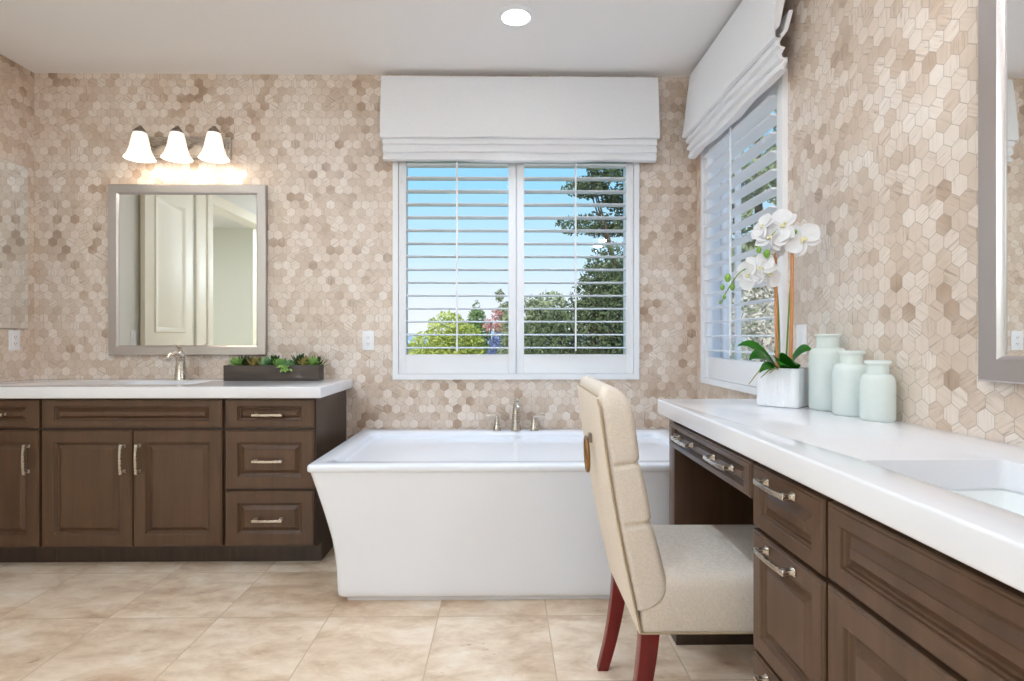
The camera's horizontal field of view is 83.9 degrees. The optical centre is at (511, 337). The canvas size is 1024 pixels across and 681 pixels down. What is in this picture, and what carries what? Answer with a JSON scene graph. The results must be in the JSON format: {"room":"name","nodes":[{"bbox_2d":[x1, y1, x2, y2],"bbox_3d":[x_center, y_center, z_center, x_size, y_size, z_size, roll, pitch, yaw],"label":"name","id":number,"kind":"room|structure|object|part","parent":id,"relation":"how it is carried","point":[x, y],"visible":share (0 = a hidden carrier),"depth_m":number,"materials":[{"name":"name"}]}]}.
{"room":"bathroom","nodes":[
{"label":"bathroom","id":0,"kind":"room"},
{"bbox_2d":[0,54,33,381],"bbox_3d":[-2.926,-0.213,3.044,0.150,2.740,0.720,0,0,-1],"label":"wall","id":1,"kind":"structure","parent":0,"point":[16,81],"depth_m":3.31,"materials":[{"name":"tile"}]},
{"bbox_2d":[0,158,27,328],"bbox_3d":[-2.843,-0.526,3.038,0.014,0.943,0.625,0,0,-1],"label":"wall mirror","id":2,"kind":"object","parent":1,"relation":"attached to","point":[13,177],"visible":1,"depth_m":3.24,"materials":[{"name":"white mirror"}]},
{"bbox_2d":[9,330,19,349],"bbox_3d":[-2.849,0.012,3.265,0.008,0.116,0.072,0,0,-1],"label":"wall outlet","id":3,"kind":"object","parent":1,"relation":"attached to","point":[14,335],"visible":1,"depth_m":3.26,"materials":[{"name":"white plastic"}]},
{"bbox_2d":[12,334,17,345],"bbox_3d":[-2.846,0.012,3.265,0.002,0.068,0.034,0,0,-1],"label":"receptacle","id":4,"kind":"object","parent":3,"relation":"attached to","point":[14,336],"depth_m":3.26,"materials":[{"name":"white plastic"}]},
{"bbox_2d":[34,73,696,439],"bbox_3d":[-0.868,-0.213,3.505,4.276,2.740,0.150,0,0,-1],"label":"wall","id":5,"kind":"structure","parent":0,"point":[314,141],"depth_m":3.42,"materials":[{"name":"tile"}]},
{"bbox_2d":[123,125,231,162],"bbox_3d":[-1.929,-1.128,3.307,0.590,0.194,0.217,0,0,-1],"label":"sconce","id":6,"kind":"object","parent":5,"relation":"attached to","point":[178,148],"visible":1,"depth_m":3.28,"materials":[{"name":"white glass"}]},
{"bbox_3d":[-2.140,-1.105,3.279,0.166,0.149,0.166,0,0,-1],"label":"lamp shade","id":7,"kind":"part","parent":6,"relation":"part of","materials":[{"name":"white glass"}]},
{"bbox_3d":[-2.141,-1.172,3.321,0.072,0.107,0.155,0,0,-1],"label":"arm","id":8,"kind":"part","parent":6,"relation":"part of","materials":[{"name":"white glass"}]},
{"bbox_3d":[-1.929,-1.105,3.281,0.166,0.149,0.166,0,0,-1],"label":"lamp shade","id":9,"kind":"part","parent":6,"relation":"part of","materials":[{"name":"white glass"}]},
{"bbox_3d":[-1.929,-1.172,3.323,0.072,0.107,0.155,0,0,-1],"label":"arm","id":10,"kind":"part","parent":6,"relation":"part of","materials":[{"name":"white glass"}]},
{"bbox_3d":[-1.930,-1.135,3.404,0.496,0.135,0.023,0,0,-1],"label":"plate","id":11,"kind":"part","parent":6,"relation":"part of","materials":[{"name":"silver metal"}]},
{"bbox_3d":[-1.716,-1.105,3.284,0.166,0.149,0.166,0,0,-1],"label":"lamp shade","id":12,"kind":"part","parent":6,"relation":"part of","materials":[{"name":"white glass"}]},
{"bbox_3d":[-1.717,-1.172,3.326,0.072,0.107,0.155,0,0,-1],"label":"arm","id":13,"kind":"part","parent":6,"relation":"part of","materials":[{"name":"white glass"}]},
{"bbox_2d":[108,184,266,354],"bbox_3d":[-1.933,-0.406,3.401,0.931,1.015,0.028,0,0,-1],"label":"wall mirror","id":14,"kind":"object","parent":5,"relation":"attached to","point":[187,264],"visible":1,"depth_m":3.40,"materials":[{"name":"silver metal"}]},
{"bbox_2d":[362,331,373,349],"bbox_3d":[-0.864,0.015,3.425,0.072,0.116,0.008,0,0,-1],"label":"wall outlet","id":15,"kind":"object","parent":5,"relation":"attached to","point":[367,336],"visible":1,"depth_m":3.42,"materials":[{"name":"white plastic"}]},
{"bbox_2d":[365,335,370,345],"bbox_3d":[-0.864,0.015,3.422,0.034,0.068,0.002,0,0,-1],"label":"receptacle","id":16,"kind":"object","parent":15,"relation":"attached to","point":[367,337],"depth_m":3.42,"materials":[{"name":"white plastic"}]},
{"bbox_2d":[393,161,638,379],"bbox_3d":[0.025,-0.453,3.472,1.480,1.404,0.106,0,0,-1],"label":"trim","id":17,"kind":"structure","parent":5,"relation":"attached to","point":[396,376],"depth_m":3.42,"materials":[{"name":"white paint"}]},
{"bbox_2d":[407,162,624,372],"bbox_3d":[0.024,-0.453,3.546,1.416,1.340,0.040,0,0,-1],"label":"window","id":18,"kind":"structure","parent":5,"relation":"in","point":[407,162],"depth_m":3.54,"materials":[{"name":"white paint"}]},
{"bbox_2d":[399,161,515,373],"bbox_3d":[-0.328,-0.453,3.438,0.704,1.336,0.096,0,0,-1],"label":"plantation shutter","id":19,"kind":"object","parent":18,"relation":"attached to","point":[408,363],"visible":0.85,"depth_m":3.43,"materials":[{"name":"white paint"}]},
{"bbox_3d":[-0.328,-1.092,3.441,0.614,0.058,0.026,0,0,-1],"label":"rail","id":20,"kind":"part","parent":19,"relation":"part of","materials":[{"name":"white paint"}]},
{"bbox_3d":[-0.328,-0.484,3.393,0.010,1.127,0.008,0,0,-1],"label":"tilt rod","id":21,"kind":"part","parent":19,"relation":"part of","materials":[{"name":"white paint"}]},
{"bbox_3d":[-0.328,0.157,3.441,0.614,0.116,0.026,0,0,-1],"label":"rail","id":22,"kind":"part","parent":19,"relation":"part of","materials":[{"name":"white paint"}]},
{"bbox_2d":[517,161,632,373],"bbox_3d":[0.380,-0.453,3.446,0.704,1.336,0.096,0,0,-1],"label":"plantation shutter","id":23,"kind":"object","parent":18,"relation":"attached to","point":[526,363],"visible":0.9,"depth_m":3.43,"materials":[{"name":"white paint"}]},
{"bbox_3d":[0.380,0.157,3.450,0.614,0.116,0.026,0,0,-1],"label":"rail","id":24,"kind":"part","parent":23,"relation":"part of","materials":[{"name":"white paint"}]},
{"bbox_3d":[0.380,-0.484,3.402,0.010,1.127,0.008,0,0,-1],"label":"tilt rod","id":25,"kind":"part","parent":23,"relation":"part of","materials":[{"name":"white paint"}]},
{"bbox_3d":[0.380,-1.092,3.450,0.614,0.058,0.026,0,0,-1],"label":"rail","id":26,"kind":"part","parent":23,"relation":"part of","materials":[{"name":"white paint"}]},
{"bbox_2d":[380,76,659,162],"bbox_3d":[0.047,-1.291,3.378,1.633,0.503,0.122,0,0,-1],"label":"roman shade","id":27,"kind":"object","parent":5,"relation":"attached to","point":[483,119],"visible":1,"depth_m":3.34,"materials":[{"name":"white fabric"}]},
{"bbox_2d":[0,0,742,76],"bbox_3d":[-1.640,-1.683,0.400,5.930,0.200,6.340,0,0,-1],"label":"ceiling","id":28,"kind":"structure","parent":0,"point":[652,38],"depth_m":2.99,"materials":[{"name":"paint"}]},
{"bbox_2d":[496,4,534,26],"bbox_3d":[0.020,-1.578,2.800,0.192,0.010,0.192,0,0,-1],"label":"recessed light","id":29,"kind":"object","parent":28,"relation":"in","point":[515,15],"visible":1,"depth_m":2.78,"materials":[{"name":"white paint"}]},
{"bbox_2d":[0,546,753,680],"bbox_3d":[-1.640,1.217,0.400,5.930,0.120,6.340,0,0,-1],"label":"floor","id":30,"kind":"structure","parent":0,"point":[208,620],"depth_m":2.25,"materials":[{"name":"tile"}]},
{"bbox_2d":[0,399,55,561],"bbox_3d":[-2.603,0.729,3.103,0.492,0.857,0.604,0,0,-1],"label":"vanity cabinet","id":31,"kind":"object","parent":30,"relation":"on","point":[21,428],"visible":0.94,"depth_m":2.84,"materials":[{"name":"brown wood"}]},
{"bbox_3d":[-2.590,0.379,2.848,0.461,0.142,0.020,0,0,-1],"label":"drawer","id":32,"kind":"part","parent":31,"relation":"part of","materials":[{"name":"brown wood"}]},
{"bbox_3d":[-2.590,0.752,2.848,0.461,0.582,0.020,0,0,-1],"label":"door","id":33,"kind":"part","parent":31,"relation":"part of","materials":[{"name":"brown wood"}]},
{"bbox_3d":[-2.410,0.602,2.822,0.019,0.150,0.037,0,0,-1],"label":"handle","id":34,"kind":"part","parent":31,"relation":"part of","materials":[{"name":"silver metal"}]},
{"bbox_2d":[42,398,232,561],"bbox_3d":[-1.902,0.729,3.112,0.908,0.857,0.604,0,0,-1],"label":"base cabinet","id":35,"kind":"object","parent":30,"relation":"on","point":[124,479],"visible":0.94,"depth_m":2.85,"materials":[{"name":"brown wood"}]},
{"bbox_3d":[-2.123,0.752,2.854,0.450,0.582,0.020,0,0,-1],"label":"door","id":36,"kind":"part","parent":35,"relation":"part of","materials":[{"name":"brown wood"}]},
{"bbox_3d":[-1.937,0.602,2.828,0.019,0.150,0.037,0,0,-1],"label":"handle","id":37,"kind":"part","parent":35,"relation":"part of","materials":[{"name":"silver metal"}]},
{"bbox_3d":[-1.861,0.602,2.829,0.019,0.150,0.037,0,0,-1],"label":"handle","id":38,"kind":"part","parent":35,"relation":"part of","materials":[{"name":"silver metal"}]},
{"bbox_2d":[0,378,352,398],"bbox_3d":[-1.900,0.271,3.113,1.899,0.056,0.603,0,0,-1],"label":"countertop","id":39,"kind":"structure","parent":35,"relation":"on","point":[28,388],"depth_m":2.82,"materials":[{"name":"white stone"}]},
{"bbox_2d":[164,344,194,379],"bbox_3d":[-1.912,0.139,3.238,0.156,0.207,0.178,0,0,-1],"label":"faucet","id":40,"kind":"object","parent":39,"relation":"on","point":[180,367],"visible":1,"depth_m":3.27,"materials":[{"name":"silver metal"}]},
{"bbox_3d":[-1.912,0.112,3.228,0.040,0.077,0.157,0,0,-1],"label":"spout","id":41,"kind":"part","parent":40,"relation":"part of","materials":[{"name":"silver metal"}]},
{"bbox_3d":[-1.912,0.061,3.267,0.017,0.050,0.077,0,0,-1],"label":"lever","id":42,"kind":"part","parent":40,"relation":"part of","materials":[{"name":"silver metal"}]},
{"bbox_2d":[223,353,328,380],"bbox_3d":[-1.346,0.164,3.277,0.580,0.157,0.193,0,0,-1],"label":"succulent planter","id":43,"kind":"object","parent":39,"relation":"on","point":[302,368],"visible":1,"depth_m":3.23,"materials":[{"name":"wood"}]},
{"bbox_3d":[-1.673,0.752,2.860,0.442,0.582,0.020,0,0,-1],"label":"door","id":44,"kind":"part","parent":35,"relation":"part of","materials":[{"name":"brown wood"}]},
{"bbox_2d":[226,390,345,560],"bbox_3d":[-1.219,0.729,3.120,0.454,0.857,0.604,0,0,-1],"label":"base cabinet","id":45,"kind":"object","parent":30,"relation":"on","point":[275,512],"visible":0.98,"depth_m":2.86,"materials":[{"name":"brown wood"}]},
{"bbox_3d":[-1.218,0.908,2.836,0.150,0.019,0.037,0,0,-1],"label":"handle","id":46,"kind":"part","parent":45,"relation":"part of","materials":[{"name":"silver metal"}]},
{"bbox_3d":[-1.218,0.614,2.836,0.150,0.019,0.037,0,0,-1],"label":"handle","id":47,"kind":"part","parent":45,"relation":"part of","materials":[{"name":"silver metal"}]},
{"bbox_3d":[-1.218,0.383,2.836,0.150,0.019,0.037,0,0,-1],"label":"handle","id":48,"kind":"part","parent":45,"relation":"part of","materials":[{"name":"silver metal"}]},
{"bbox_3d":[-1.215,0.904,2.865,0.442,0.277,0.020,0,0,-1],"label":"drawer","id":49,"kind":"part","parent":45,"relation":"part of","materials":[{"name":"brown wood"}]},
{"bbox_3d":[-1.215,0.610,2.865,0.442,0.294,0.020,0,0,-1],"label":"drawer","id":50,"kind":"part","parent":45,"relation":"part of","materials":[{"name":"brown wood"}]},
{"bbox_3d":[-1.215,0.379,2.865,0.442,0.142,0.020,0,0,-1],"label":"drawer","id":51,"kind":"part","parent":45,"relation":"part of","materials":[{"name":"brown wood"}]},
{"bbox_2d":[307,429,668,599],"bbox_3d":[0.027,0.851,2.937,1.830,0.612,0.978,0,0,-1],"label":"bathtub","id":52,"kind":"object","parent":30,"relation":"on","point":[411,514],"visible":0.75,"depth_m":2.48,"materials":[{"name":"white ceramic"}]},
{"bbox_2d":[486,397,544,430],"bbox_3d":[0.022,0.444,3.300,0.349,0.202,0.188,0,0,-1],"label":"tub faucet","id":53,"kind":"object","parent":52,"relation":"on","point":[515,425],"visible":1,"depth_m":3.35,"materials":[{"name":"silver metal"}]},
{"bbox_3d":[-0.088,0.499,3.361,0.052,0.090,0.051,0,0,-1],"label":"handle","id":54,"kind":"part","parent":53,"relation":"part of","materials":[{"name":"silver metal"}]},
{"bbox_3d":[0.024,0.444,3.300,0.064,0.202,0.188,0,0,-1],"label":"spout","id":55,"kind":"part","parent":53,"relation":"part of","materials":[{"name":"silver metal"}]},
{"bbox_3d":[0.131,0.499,3.364,0.052,0.090,0.051,0,0,-1],"label":"handle","id":56,"kind":"part","parent":53,"relation":"part of","materials":[{"name":"silver metal"}]},
{"bbox_2d":[577,376,758,680],"bbox_3d":[0.572,0.645,1.798,0.688,1.024,0.460,0,0,-1],"label":"dining chair","id":57,"kind":"object","parent":30,"relation":"on","point":[670,579],"visible":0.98,"depth_m":1.57,"materials":[{"name":"fabric"}]},
{"bbox_3d":[0.239,0.313,1.794,0.021,0.028,0.032,0,0,-1],"label":"ring pull","id":58,"kind":"part","parent":57,"relation":"part of","materials":[{"name":"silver metal"}]},
{"bbox_3d":[0.295,0.491,1.795,0.127,0.652,0.446,0,0,-1],"label":"panel","id":59,"kind":"part","parent":57,"relation":"part of","materials":[{"name":"fabric"}]},
{"bbox_3d":[0.351,0.987,1.994,0.105,0.340,0.047,0,0,-1],"label":"leg","id":60,"kind":"part","parent":57,"relation":"part of","materials":[{"name":"red wood"}]},
{"bbox_3d":[0.335,0.441,1.795,0.190,0.616,0.458,0,0,-1],"label":"backrest","id":61,"kind":"part","parent":57,"relation":"part of","materials":[{"name":"fabric"}]},
{"bbox_3d":[0.355,0.987,1.597,0.105,0.340,0.047,0,0,-1],"label":"leg","id":62,"kind":"part","parent":57,"relation":"part of","materials":[{"name":"red wood"}]},
{"bbox_3d":[0.631,0.729,1.799,0.563,0.177,0.450,0,0,-1],"label":"seat","id":63,"kind":"part","parent":57,"relation":"part of","materials":[{"name":"fabric"}]},
{"bbox_2d":[669,419,758,644],"bbox_3d":[0.859,0.730,1.860,0.558,0.855,0.752,0,0,-1],"label":"base cabinet","id":64,"kind":"object","parent":30,"relation":"on","point":[711,483],"visible":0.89,"depth_m":2.17,"materials":[{"name":"brown wood"}]},
{"bbox_3d":[0.596,0.365,2.013,0.037,0.019,0.165,0,0,-1],"label":"handle","id":65,"kind":"part","parent":64,"relation":"part of","materials":[{"name":"silver metal"}]},
{"bbox_3d":[0.875,0.680,2.202,0.518,0.757,0.068,0,0,-1],"label":"panel","id":66,"kind":"part","parent":64,"relation":"part of","materials":[{"name":"brown wood"}]},
{"bbox_3d":[0.627,0.371,1.859,0.020,0.097,0.742,0,0,-1],"label":"drawer","id":67,"kind":"part","parent":64,"relation":"part of","materials":[{"name":"brown wood"}]},
{"bbox_3d":[0.601,0.365,1.673,0.037,0.019,0.165,0,0,-1],"label":"handle","id":68,"kind":"part","parent":64,"relation":"part of","materials":[{"name":"silver metal"}]},
{"bbox_2d":[658,399,1023,592],"bbox_3d":[0.869,0.272,1.270,0.554,0.058,2.018,0,0,-1],"label":"countertop","id":69,"kind":"structure","parent":64,"relation":"on","point":[899,475],"depth_m":1.14,"materials":[{"name":"white stone"}]},
{"bbox_2d":[719,208,821,407],"bbox_3d":[0.913,-0.110,2.037,0.316,0.704,0.241,0,0,-23],"label":"potted orchid","id":70,"kind":"object","parent":69,"relation":"on","point":[781,383],"visible":0.99,"depth_m":2.02,"materials":[{"name":"white plant"}]},
{"bbox_3d":[0.836,-0.222,2.042,0.089,0.103,0.025,0,0,44],"label":"flower","id":71,"kind":"part","parent":70,"relation":"part of","materials":[{"name":"white plant"}]},
{"bbox_3d":[0.858,-0.070,2.050,0.221,0.374,0.018,0,0,-4],"label":"flower stem","id":72,"kind":"part","parent":70,"relation":"part of","materials":[{"name":"plant"}]},
{"bbox_3d":[0.879,-0.246,2.026,0.111,0.112,0.029,0,0,30],"label":"flower","id":73,"kind":"part","parent":70,"relation":"part of","materials":[{"name":"white plant"}]},
{"bbox_3d":[0.895,-0.401,2.045,0.045,0.093,0.093,0,0,-31],"label":"flower","id":74,"kind":"part","parent":70,"relation":"part of","materials":[{"name":"white plant"}]},
{"bbox_3d":[0.914,-0.226,2.029,0.103,0.103,0.015,0,0,-23],"label":"flower","id":75,"kind":"part","parent":70,"relation":"part of","materials":[{"name":"white plant"}]},
{"bbox_3d":[0.923,-0.360,2.034,0.120,0.105,0.045,0,0,16],"label":"flower","id":76,"kind":"part","parent":70,"relation":"part of","materials":[{"name":"white plant"}]},
{"bbox_3d":[0.952,-0.338,2.041,0.116,0.105,0.028,0,0,-41],"label":"flower","id":77,"kind":"part","parent":70,"relation":"part of","materials":[{"name":"white plant"}]},
{"bbox_3d":[0.957,-0.138,2.032,0.105,0.509,0.017,0,0,-8],"label":"flower stem","id":78,"kind":"part","parent":70,"relation":"part of","materials":[{"name":"green plant"}]},
{"bbox_3d":[0.979,0.174,2.058,0.148,0.136,0.148,0,0,44],"label":"pot","id":79,"kind":"part","parent":70,"relation":"part of","materials":[{"name":"white ceramic"}]},
{"bbox_3d":[0.951,-0.399,2.027,0.110,0.126,0.032,0,0,31],"label":"flower","id":80,"kind":"part","parent":70,"relation":"part of","materials":[{"name":"white plant"}]},
{"bbox_3d":[1.023,-0.345,2.006,0.117,0.112,0.025,0,0,27],"label":"flower","id":81,"kind":"part","parent":70,"relation":"part of","materials":[{"name":"white plant"}]},
{"bbox_2d":[808,334,845,410],"bbox_3d":[1.077,0.115,1.943,0.118,0.256,0.118,0,0,-1],"label":"glass jar","id":82,"kind":"object","parent":69,"relation":"on","point":[822,358],"visible":0.84,"depth_m":1.91,"materials":[{"name":"white glass"}]},
{"bbox_2d":[832,351,865,416],"bbox_3d":[1.069,0.141,1.798,0.107,0.202,0.107,0,0,-1],"label":"glass jar","id":83,"kind":"object","parent":69,"relation":"on","point":[846,374],"visible":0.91,"depth_m":1.76,"materials":[{"name":"white glass"}]},
{"bbox_2d":[859,360,895,421],"bbox_3d":[1.076,0.154,1.678,0.092,0.176,0.092,0,0,-1],"label":"glass jar","id":84,"kind":"object","parent":69,"relation":"on","point":[877,387],"visible":1,"depth_m":1.65,"materials":[{"name":"white glass"}]},
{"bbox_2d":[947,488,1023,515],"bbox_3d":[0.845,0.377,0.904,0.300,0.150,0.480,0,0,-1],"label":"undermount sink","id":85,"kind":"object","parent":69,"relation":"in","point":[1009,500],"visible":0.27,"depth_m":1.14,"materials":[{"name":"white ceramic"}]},
{"bbox_2d":[753,463,834,680],"bbox_3d":[0.866,0.730,1.314,0.558,0.855,0.338,0,0,-1],"label":"base cabinet","id":86,"kind":"object","parent":30,"relation":"on","point":[791,580],"visible":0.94,"depth_m":1.29,"materials":[{"name":"brown wood"}]},
{"bbox_3d":[0.605,0.831,1.325,0.037,0.019,0.150,0,0,-1],"label":"handle","id":87,"kind":"part","parent":86,"relation":"part of","materials":[{"name":"silver metal"}]},
{"bbox_3d":[0.634,0.925,1.312,0.020,0.240,0.328,0,0,-1],"label":"drawer","id":88,"kind":"part","parent":86,"relation":"part of","materials":[{"name":"brown wood"}]},
{"bbox_3d":[0.605,0.518,1.325,0.037,0.019,0.150,0,0,-1],"label":"handle","id":89,"kind":"part","parent":86,"relation":"part of","materials":[{"name":"silver metal"}]},
{"bbox_3d":[0.605,0.351,1.325,0.037,0.019,0.150,0,0,-1],"label":"handle","id":90,"kind":"part","parent":86,"relation":"part of","materials":[{"name":"silver metal"}]},
{"bbox_3d":[0.634,0.644,1.312,0.020,0.304,0.328,0,0,-1],"label":"drawer","id":91,"kind":"part","parent":86,"relation":"part of","materials":[{"name":"brown wood"}]},
{"bbox_3d":[0.634,0.404,1.312,0.020,0.157,0.328,0,0,-1],"label":"drawer","id":92,"kind":"part","parent":86,"relation":"part of","materials":[{"name":"brown wood"}]},
{"bbox_2d":[828,500,1023,680],"bbox_3d":[0.873,0.730,0.708,0.558,0.855,0.870,0,0,-1],"label":"base cabinet","id":93,"kind":"object","parent":30,"relation":"on","point":[901,608],"visible":0.98,"depth_m":0.91,"materials":[{"name":"brown wood"}]},
{"bbox_3d":[0.639,0.767,0.922,0.020,0.556,0.428,0,0,-1],"label":"door","id":94,"kind":"part","parent":93,"relation":"part of","materials":[{"name":"brown wood"}]},
{"bbox_2d":[697,0,1023,446],"bbox_3d":[1.233,-0.213,0.435,0.150,2.740,6.040,0,0,-1],"label":"wall","id":95,"kind":"structure","parent":0,"point":[883,94],"depth_m":1.69,"materials":[{"name":"tile"}]},
{"bbox_2d":[682,0,792,158],"bbox_3d":[1.065,-1.291,2.773,0.125,0.503,1.130,0,0,-1],"label":"roman shade","id":96,"kind":"object","parent":95,"relation":"attached to","point":[745,59],"visible":1,"depth_m":2.63,"materials":[{"name":"white fabric"}]},
{"bbox_2d":[701,57,787,394],"bbox_3d":[1.160,-0.448,2.837,0.106,1.414,0.984,0,0,-1],"label":"trim","id":97,"kind":"structure","parent":95,"relation":"attached to","point":[783,80],"depth_m":2.37,"materials":[{"name":"white paint"}]},
{"bbox_2d":[721,94,776,359],"bbox_3d":[1.234,-0.448,2.837,0.040,1.350,0.920,0,0,-1],"label":"window","id":98,"kind":"structure","parent":95,"relation":"in","point":[724,255],"depth_m":3.26,"materials":[{"name":"clear glass"}]},
{"bbox_2d":[703,79,778,386],"bbox_3d":[1.130,-0.448,2.836,0.096,1.346,0.916,0,0,-1],"label":"plantation shutter","id":99,"kind":"object","parent":98,"relation":"attached to","point":[731,370],"visible":0.56,"depth_m":2.83,"materials":[{"name":"white paint"}]},
{"bbox_3d":[1.086,-0.479,2.836,0.008,1.137,0.010,0,0,-1],"label":"tilt rod","id":100,"kind":"part","parent":99,"relation":"part of","materials":[{"name":"white paint"}]},
{"bbox_3d":[1.134,0.167,2.836,0.026,0.116,0.826,0,0,-1],"label":"rail","id":101,"kind":"part","parent":99,"relation":"part of","materials":[{"name":"white paint"}]},
{"bbox_3d":[1.134,-1.092,2.836,0.026,0.058,0.826,0,0,-1],"label":"rail","id":102,"kind":"part","parent":99,"relation":"part of","materials":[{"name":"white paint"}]},
{"bbox_2d":[796,324,806,353],"bbox_3d":[1.131,0.005,2.229,0.010,0.116,0.072,0,0,-1],"label":"light switch","id":103,"kind":"object","parent":95,"relation":"attached to","point":[801,330],"visible":0.65,"depth_m":2.22,"materials":[{"name":"white plastic"}]},
{"bbox_2d":[978,0,1023,383],"bbox_3d":[1.137,-0.408,0.905,0.028,1.020,0.933,0,0,-1],"label":"wall mirror","id":104,"kind":"object","parent":95,"relation":"attached to","point":[1000,22],"visible":1,"depth_m":1.31,"materials":[{"name":"silver metal"}]},
{"bbox_3d":[1.143,-0.408,0.905,0.008,0.902,0.815,0,0,-1],"label":"glass","id":105,"kind":"part","parent":104,"relation":"part of","materials":[{"name":"white mirror"}]},
{"label":"outside","id":106,"kind":"structure","parent":0,"visible":0},
{"bbox_2d":[408,344,774,358],"bbox_3d":[-2.609,3.307,212.084,440.000,0.500,415.800,0,0,-1],"label":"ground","id":107,"kind":"structure","parent":106,"point":[733,346],"depth_m":139.42,"materials":[{"name":"green plant"}]},
{"bbox_2d":[408,310,487,353],"bbox_3d":[-2.276,1.050,19.914,2.943,4.124,1.810,0,0,-1],"label":"round shrub","id":108,"kind":"object","parent":107,"relation":"on","point":[471,341],"visible":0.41,"depth_m":19.65,"materials":[{"name":"green plant"}]},
{"bbox_2d":[463,300,489,352],"bbox_3d":[-1.438,0.780,22.980,1.485,4.660,1.340,0,0,-1],"label":"conifer","id":109,"kind":"object","parent":107,"relation":"on","point":[476,315],"visible":0.23,"depth_m":22.83,"materials":[{"name":"green plant"}]},
{"bbox_2d":[482,310,507,353],"bbox_3d":[-0.579,1.044,19.360,0.901,4.128,0.740,0,0,-1],"label":"blossom tree","id":110,"kind":"object","parent":107,"relation":"on","point":[497,312],"visible":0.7,"depth_m":19.31,"materials":[{"name":"pink plant"}]},
{"bbox_2d":[485,332,505,353],"bbox_3d":[-0.307,1.446,18.492,1.156,3.325,1.061,0,0,30],"label":"shrub","id":111,"kind":"object","parent":107,"relation":"on","point":[492,343],"visible":0.07,"depth_m":18.30,"materials":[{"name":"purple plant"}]},
{"bbox_2d":[494,289,506,336],"bbox_3d":[-0.204,0.633,20.999,0.945,4.949,0.717,0,0,-1],"label":"slender tree","id":112,"kind":"object","parent":107,"relation":"on","point":[499,299],"visible":0.18,"depth_m":20.95,"materials":[{"name":"green plant"}]},
{"bbox_2d":[496,290,572,353],"bbox_3d":[0.533,0.886,15.430,2.244,4.448,1.397,0,0,21],"label":"tree","id":113,"kind":"object","parent":107,"relation":"on","point":[531,303],"visible":0.14,"depth_m":15.26,"materials":[{"name":"green plant"}]},
{"bbox_2d":[524,241,622,353],"bbox_3d":[1.860,0.508,12.507,3.564,5.209,2.023,0,0,-1],"label":"broad tree","id":114,"kind":"object","parent":107,"relation":"on","point":[609,276],"visible":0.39,"depth_m":12.23,"materials":[{"name":"green plant"}]},
{"bbox_2d":[555,169,622,337],"bbox_3d":[3.101,-1.781,17.656,3.660,9.782,2.929,0,0,-1],"label":"evergreen tree","id":115,"kind":"object","parent":107,"relation":"on","point":[614,198],"visible":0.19,"depth_m":17.25,"materials":[{"name":"green plant"}]},
{"bbox_2d":[732,278,774,362],"bbox_3d":[3.123,1.031,7.070,2.151,4.157,5.152,0,0,21],"label":"shrub","id":116,"kind":"object","parent":107,"relation":"on","point":[762,324],"visible":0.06,"depth_m":6.90,"materials":[{"name":"green plant"}]},
{"bbox_2d":[732,108,776,347],"bbox_3d":[5.443,-1.274,12.881,3.519,8.769,4.437,0,0,-1],"label":"shade tree","id":117,"kind":"object","parent":107,"relation":"on","point":[745,247],"visible":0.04,"depth_m":12.02,"materials":[{"name":"green plant"}]},
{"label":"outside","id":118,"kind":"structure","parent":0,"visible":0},
{"bbox_2d":[408,330,746,343],"bbox_3d":[-4.059,-1.658,329.975,520.000,10.031,60.000,0,0,-1],"label":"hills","id":119,"kind":"structure","parent":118,"point":[492,332],"depth_m":309.16,"materials":[{"name":"green plant"}]}
]}

